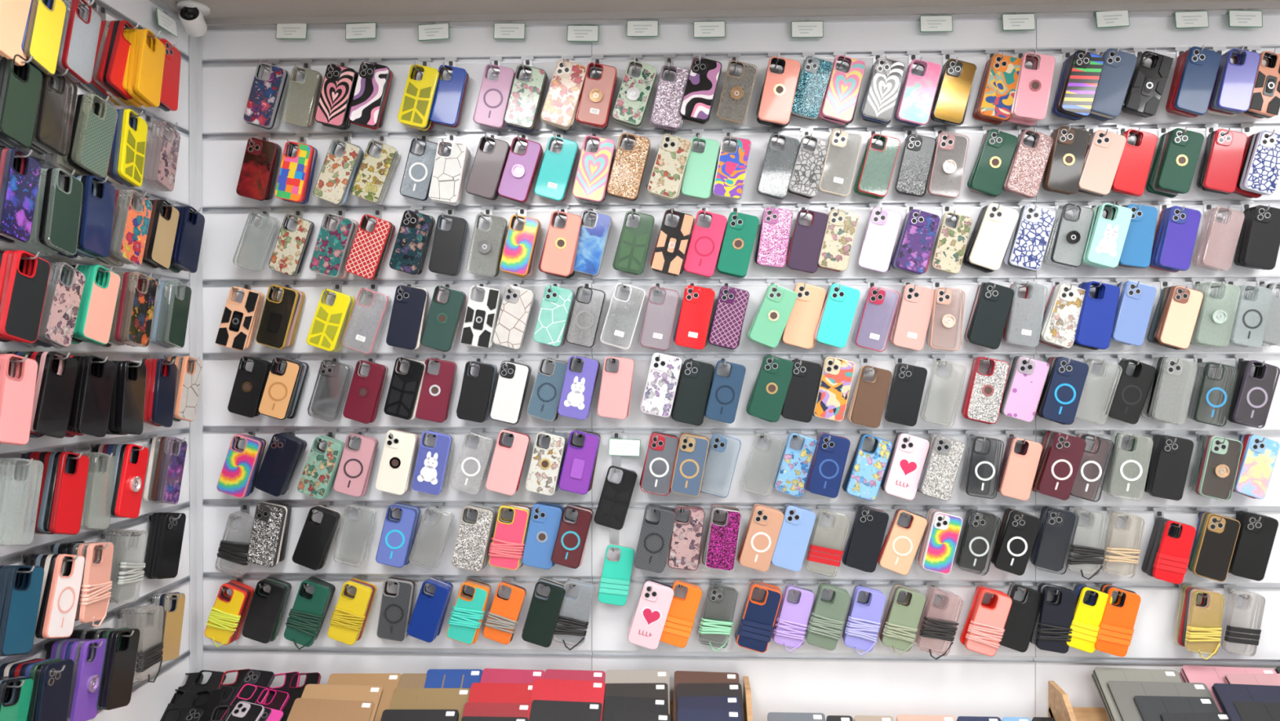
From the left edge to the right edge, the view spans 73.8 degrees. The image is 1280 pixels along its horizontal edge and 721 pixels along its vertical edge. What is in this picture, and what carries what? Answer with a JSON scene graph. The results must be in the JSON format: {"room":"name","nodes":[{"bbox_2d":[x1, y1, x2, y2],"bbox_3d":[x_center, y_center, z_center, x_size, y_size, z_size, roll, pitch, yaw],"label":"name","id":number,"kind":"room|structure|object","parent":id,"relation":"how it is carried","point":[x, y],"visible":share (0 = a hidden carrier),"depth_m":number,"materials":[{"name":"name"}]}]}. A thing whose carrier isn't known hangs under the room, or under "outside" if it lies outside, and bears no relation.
{"room":"electronics store","nodes":[
{"label":"electronics store","id":0,"kind":"room"},
{"bbox_2d":[0,0,190,720],"bbox_3d":[-1.336,0.306,0.284,0.031,2.487,4.200,0,0,2],"label":"wall","id":1,"kind":"structure","parent":0,"point":[149,701],"depth_m":2.13,"materials":[{"name":"white laminate"}]},
{"bbox_2d":[0,54,180,191],"bbox_3d":[-1.196,-0.511,1.897,0.121,0.232,0.636,0,0,2],"label":"phone case","id":2,"kind":"object","parent":1,"relation":"attached to","point":[101,141],"visible":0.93,"depth_m":1.80,"materials":[{"name":"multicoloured plastic"}]},
{"bbox_2d":[0,0,181,111],"bbox_3d":[-1.186,-0.697,1.885,0.142,0.268,0.658,0,0,2],"label":"phone case","id":3,"kind":"object","parent":1,"relation":"attached to","point":[129,66],"visible":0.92,"depth_m":1.83,"materials":[{"name":"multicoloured plastic"}]},
{"bbox_2d":[0,591,185,720],"bbox_3d":[-1.186,0.683,1.884,0.142,0.185,0.698,0,0,2],"label":"phone case","id":4,"kind":"object","parent":1,"relation":"attached to","point":[77,677],"visible":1,"depth_m":1.81,"materials":[{"name":"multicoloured plastic"}]},
{"bbox_2d":[0,511,186,656],"bbox_3d":[-1.196,0.479,1.903,0.121,0.186,0.659,0,0,2],"label":"phone case","id":5,"kind":"object","parent":1,"relation":"attached to","point":[43,597],"visible":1,"depth_m":1.77,"materials":[{"name":"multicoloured plastic"}]},
{"bbox_2d":[0,433,186,545],"bbox_3d":[-1.196,0.280,1.910,0.121,0.190,0.646,0,0,2],"label":"phone case","id":6,"kind":"object","parent":1,"relation":"attached to","point":[49,494],"visible":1,"depth_m":1.87,"materials":[{"name":"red plastic"}]},
{"bbox_2d":[0,249,191,347],"bbox_3d":[-1.186,-0.122,1.898,0.142,0.193,0.701,0,0,2],"label":"phone case","id":7,"kind":"object","parent":1,"relation":"attached to","point":[80,304],"visible":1,"depth_m":1.82,"materials":[{"name":"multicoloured plastic"}]},
{"bbox_2d":[0,351,202,444],"bbox_3d":[-1.185,0.076,1.917,0.142,0.190,0.761,0,0,2],"label":"phone case","id":8,"kind":"object","parent":1,"relation":"attached to","point":[51,393],"visible":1,"depth_m":1.78,"materials":[{"name":"black plastic"}]},
{"bbox_2d":[0,147,204,272],"bbox_3d":[-1.190,-0.318,1.928,0.132,0.210,0.755,0,0,2],"label":"phone case","id":9,"kind":"object","parent":1,"relation":"attached to","point":[82,215],"visible":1,"depth_m":1.82,"materials":[{"name":"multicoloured plastic"}]},
{"bbox_2d":[148,0,181,22],"bbox_3d":[-1.312,-0.923,0.269,0.020,0.030,4.180,0,0,2],"label":"trim","id":10,"kind":"structure","parent":1,"relation":"attached to","point":[170,6],"depth_m":2.23,"materials":[{"name":"silver metal"}]},
{"bbox_2d":[155,7,177,37],"bbox_3d":[-1.235,-0.878,2.212,0.024,0.052,0.086,0,0,2],"label":"price tag","id":11,"kind":"object","parent":1,"relation":"attached to","point":[165,21],"visible":1,"depth_m":2.21,"materials":[{"name":"white paper"}]},
{"bbox_2d":[189,35,203,684],"bbox_3d":[-1.229,0.279,2.363,0.018,2.407,0.032,0,0,2],"label":"trim","id":12,"kind":"structure","parent":1,"relation":"attached to","point":[196,456],"depth_m":2.37,"materials":[{"name":"white metal"}]},
{"bbox_2d":[160,668,320,720],"bbox_3d":[-1.108,0.931,2.223,0.499,0.180,0.227,0,0,2],"label":"phone case","id":13,"kind":"object","parent":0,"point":[243,699],"visible":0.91,"depth_m":2.26,"materials":[{"name":"black plastic"}]},
{"bbox_2d":[173,0,1279,17],"bbox_3d":[0.643,-0.963,0.202,4.032,0.050,4.300,0,0,2],"label":"ceiling","id":14,"kind":"structure","parent":0,"point":[219,8],"depth_m":2.27,"materials":[{"name":"grey paint"}]},
{"bbox_2d":[176,0,210,36],"bbox_3d":[-1.191,-0.907,2.275,0.080,0.076,0.081,0,0,2],"label":"security camera","id":15,"kind":"object","parent":14,"relation":"attached to","point":[191,13],"visible":1,"depth_m":2.25,"materials":[{"name":"white plastic"}]},
{"bbox_2d":[202,15,1279,720],"bbox_3d":[0.726,0.299,2.319,3.932,2.487,0.031,0,0,2],"label":"wall","id":16,"kind":"structure","parent":0,"point":[882,681],"depth_m":2.33,"materials":[{"name":"white laminate"}]},
{"bbox_2d":[275,23,307,39],"bbox_3d":[-0.958,-0.908,2.356,0.087,0.053,0.024,0,0,2],"label":"price tag","id":17,"kind":"object","parent":16,"relation":"attached to","point":[283,31],"visible":1,"depth_m":2.35,"materials":[{"name":"white paper"}]},
{"bbox_2d":[345,22,376,39],"bbox_3d":[-0.765,-0.906,2.348,0.087,0.053,0.024,0,0,2],"label":"price tag","id":18,"kind":"object","parent":16,"relation":"attached to","point":[357,30],"visible":1,"depth_m":2.34,"materials":[{"name":"white paper"}]},
{"bbox_2d":[417,22,448,40],"bbox_3d":[-0.564,-0.900,2.340,0.088,0.054,0.024,0,0,2],"label":"price tag","id":19,"kind":"object","parent":16,"relation":"attached to","point":[433,31],"visible":1,"depth_m":2.33,"materials":[{"name":"white paper"}]},
{"bbox_2d":[493,21,525,39],"bbox_3d":[-0.355,-0.899,2.332,0.087,0.053,0.024,0,0,2],"label":"price tag","id":20,"kind":"object","parent":16,"relation":"attached to","point":[509,30],"visible":1,"depth_m":2.32,"materials":[{"name":"white paper"}]},
{"bbox_2d":[566,23,599,41],"bbox_3d":[-0.155,-0.890,2.324,0.087,0.053,0.024,0,0,2],"label":"price tag","id":21,"kind":"object","parent":16,"relation":"attached to","point":[583,33],"visible":1,"depth_m":2.31,"materials":[{"name":"white paper"}]},
{"bbox_2d":[594,429,637,529],"bbox_3d":[-0.066,0.323,2.304,0.117,0.270,0.060,0,0,2],"label":"cases","id":22,"kind":"object","parent":16,"relation":"attached to","point":[614,502],"visible":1,"depth_m":2.30,"materials":[{"name":"black plastic"}]},
{"bbox_2d":[597,527,635,605],"bbox_3d":[-0.065,0.526,2.304,0.102,0.269,0.062,0,0,2],"label":"cases","id":23,"kind":"object","parent":16,"relation":"attached to","point":[615,581],"visible":0.94,"depth_m":2.30,"materials":[{"name":"teal plastic"}]},
{"bbox_2d":[608,436,640,456],"bbox_3d":[-0.042,0.234,2.323,0.088,0.054,0.024,0,0,2],"label":"price tag","id":24,"kind":"object","parent":16,"relation":"attached to","point":[625,446],"visible":1,"depth_m":2.31,"materials":[{"name":"white paper"}]},
{"bbox_2d":[626,18,658,36],"bbox_3d":[0.007,-0.901,2.318,0.086,0.052,0.024,0,0,2],"label":"price tag","id":25,"kind":"object","parent":16,"relation":"attached to","point":[642,28],"visible":1,"depth_m":2.31,"materials":[{"name":"white paper"}]},
{"bbox_2d":[693,19,725,38],"bbox_3d":[0.188,-0.896,2.311,0.086,0.052,0.024,0,0,2],"label":"price tag","id":26,"kind":"object","parent":16,"relation":"attached to","point":[708,28],"visible":1,"depth_m":2.30,"materials":[{"name":"white paper"}]},
{"bbox_2d":[204,574,1265,659],"bbox_3d":[0.221,0.686,2.274,2.811,0.195,0.100,0,0,2],"label":"cases","id":27,"kind":"object","parent":16,"relation":"attached to","point":[1061,623],"visible":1,"depth_m":2.27,"materials":[{"name":"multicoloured plastic"}]},
{"bbox_2d":[204,0,1279,31],"bbox_3d":[0.725,-0.930,2.290,3.932,0.030,0.020,0,0,2],"label":"trim","id":28,"kind":"structure","parent":16,"relation":"attached to","point":[1268,8],"depth_m":2.30,"materials":[{"name":"white paint"}]},
{"bbox_2d":[215,500,1278,584],"bbox_3d":[0.245,0.488,2.272,2.824,0.207,0.100,0,0,2],"label":"cases","id":29,"kind":"object","parent":16,"relation":"attached to","point":[544,538],"visible":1,"depth_m":2.26,"materials":[{"name":"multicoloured plastic"}]},
{"bbox_2d":[215,277,1279,353],"bbox_3d":[0.273,-0.119,2.265,2.863,0.202,0.109,0,0,2],"label":"cases","id":30,"kind":"object","parent":16,"relation":"attached to","point":[804,315],"visible":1,"depth_m":2.26,"materials":[{"name":"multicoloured plastic"}]},
{"bbox_2d":[216,427,1279,502],"bbox_3d":[0.253,0.281,2.267,2.813,0.190,0.109,0,0,2],"label":"cases","id":31,"kind":"object","parent":16,"relation":"attached to","point":[1060,467],"visible":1,"depth_m":2.25,"materials":[{"name":"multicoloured plastic"}]},
{"bbox_2d":[227,352,1279,428],"bbox_3d":[0.264,0.079,2.266,2.781,0.199,0.108,0,0,2],"label":"cases","id":32,"kind":"object","parent":16,"relation":"attached to","point":[797,389],"visible":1,"depth_m":2.26,"materials":[{"name":"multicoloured plastic"}]},
{"bbox_2d":[232,200,1279,279],"bbox_3d":[0.279,-0.321,2.263,2.775,0.206,0.112,0,0,2],"label":"cases","id":33,"kind":"object","parent":16,"relation":"attached to","point":[1125,237],"visible":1,"depth_m":2.26,"materials":[{"name":"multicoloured plastic"}]},
{"bbox_2d":[235,123,1279,205],"bbox_3d":[0.284,-0.524,2.264,2.763,0.208,0.107,0,0,2],"label":"cases","id":34,"kind":"object","parent":16,"relation":"attached to","point":[1090,162],"visible":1,"depth_m":2.26,"materials":[{"name":"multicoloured plastic"}]},
{"bbox_2d":[243,44,1279,132],"bbox_3d":[0.301,-0.724,2.261,2.763,0.215,0.111,0,0,2],"label":"cases","id":35,"kind":"object","parent":16,"relation":"attached to","point":[1098,86],"visible":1,"depth_m":2.26,"materials":[{"name":"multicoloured plastic"}]},
{"bbox_2d":[791,19,823,37],"bbox_3d":[0.450,-0.892,2.300,0.086,0.052,0.024,0,0,2],"label":"price tag","id":36,"kind":"object","parent":16,"relation":"attached to","point":[806,28],"visible":1,"depth_m":2.29,"materials":[{"name":"white paper"}]},
{"bbox_2d":[920,13,952,32],"bbox_3d":[0.792,-0.902,2.287,0.086,0.052,0.024,0,0,2],"label":"price tag","id":37,"kind":"object","parent":16,"relation":"attached to","point":[935,23],"visible":1,"depth_m":2.28,"materials":[{"name":"white paper"}]},
{"bbox_2d":[1001,12,1035,31],"bbox_3d":[1.008,-0.903,2.278,0.086,0.052,0.024,0,0,2],"label":"price tag","id":38,"kind":"object","parent":16,"relation":"attached to","point":[1017,21],"visible":1,"depth_m":2.27,"materials":[{"name":"white paper"}]},
{"bbox_2d":[1095,10,1129,27],"bbox_3d":[1.252,-0.907,2.269,0.088,0.054,0.024,0,0,2],"label":"price tag","id":39,"kind":"object","parent":16,"relation":"attached to","point":[1110,19],"visible":1,"depth_m":2.26,"materials":[{"name":"white paper"}]},
{"bbox_2d":[1174,9,1208,28],"bbox_3d":[1.457,-0.902,2.261,0.087,0.053,0.024,0,0,2],"label":"price tag","id":40,"kind":"object","parent":16,"relation":"attached to","point":[1189,19],"visible":1,"depth_m":2.25,"materials":[{"name":"white paper"}]},
{"bbox_2d":[1228,8,1262,27],"bbox_3d":[1.595,-0.902,2.255,0.087,0.053,0.024,0,0,2],"label":"price tag","id":41,"kind":"object","parent":16,"relation":"attached to","point":[1243,18],"visible":1,"depth_m":2.25,"materials":[{"name":"white paper"}]},
{"bbox_3d":[0.643,1.574,0.210,4.032,0.050,4.300,0,0,2],"label":"floor","id":42,"kind":"structure","parent":0,"visible":0},
{"bbox_2d":[263,675,752,720],"bbox_3d":[-0.499,1.198,2.123,1.567,0.690,0.424,0,0,2],"label":"bin","id":43,"kind":"object","parent":42,"relation":"on","point":[747,699],"visible":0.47,"depth_m":2.23,"materials":[{"name":"brown wood"}]},
{"bbox_2d":[286,667,744,720],"bbox_3d":[-0.323,0.938,2.173,1.180,0.211,0.306,0,0,2],"label":"cases","id":44,"kind":"object","parent":43,"relation":"in","point":[487,694],"visible":1,"depth_m":2.23,"materials":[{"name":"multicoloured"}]},
{"bbox_2d":[1048,680,1110,720],"bbox_3d":[1.522,1.198,2.044,0.886,0.690,0.424,0,0,2],"label":"bin","id":45,"kind":"object","parent":42,"relation":"on","point":[1060,707],"visible":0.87,"depth_m":2.23,"materials":[{"name":"brown wood"}]},
{"bbox_2d":[1091,665,1279,720],"bbox_3d":[1.539,0.902,2.099,0.711,0.210,0.298,0,0,2],"label":"cases","id":46,"kind":"object","parent":45,"relation":"in","point":[1205,693],"visible":1,"depth_m":2.16,"materials":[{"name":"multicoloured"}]},
{"bbox_3d":[0.680,1.353,2.099,0.784,0.380,0.380,0,0,2],"label":"shelf","id":47,"kind":"object","parent":42,"relation":"on","visible":0},
{"bbox_2d":[767,711,1054,720],"bbox_3d":[0.726,0.997,2.193,0.779,0.121,0.142,0,0,2],"label":"cases","id":48,"kind":"object","parent":47,"relation":"on","point":[771,716],"visible":0.97,"depth_m":2.25,"materials":[{"name":"grey"}]}
]}

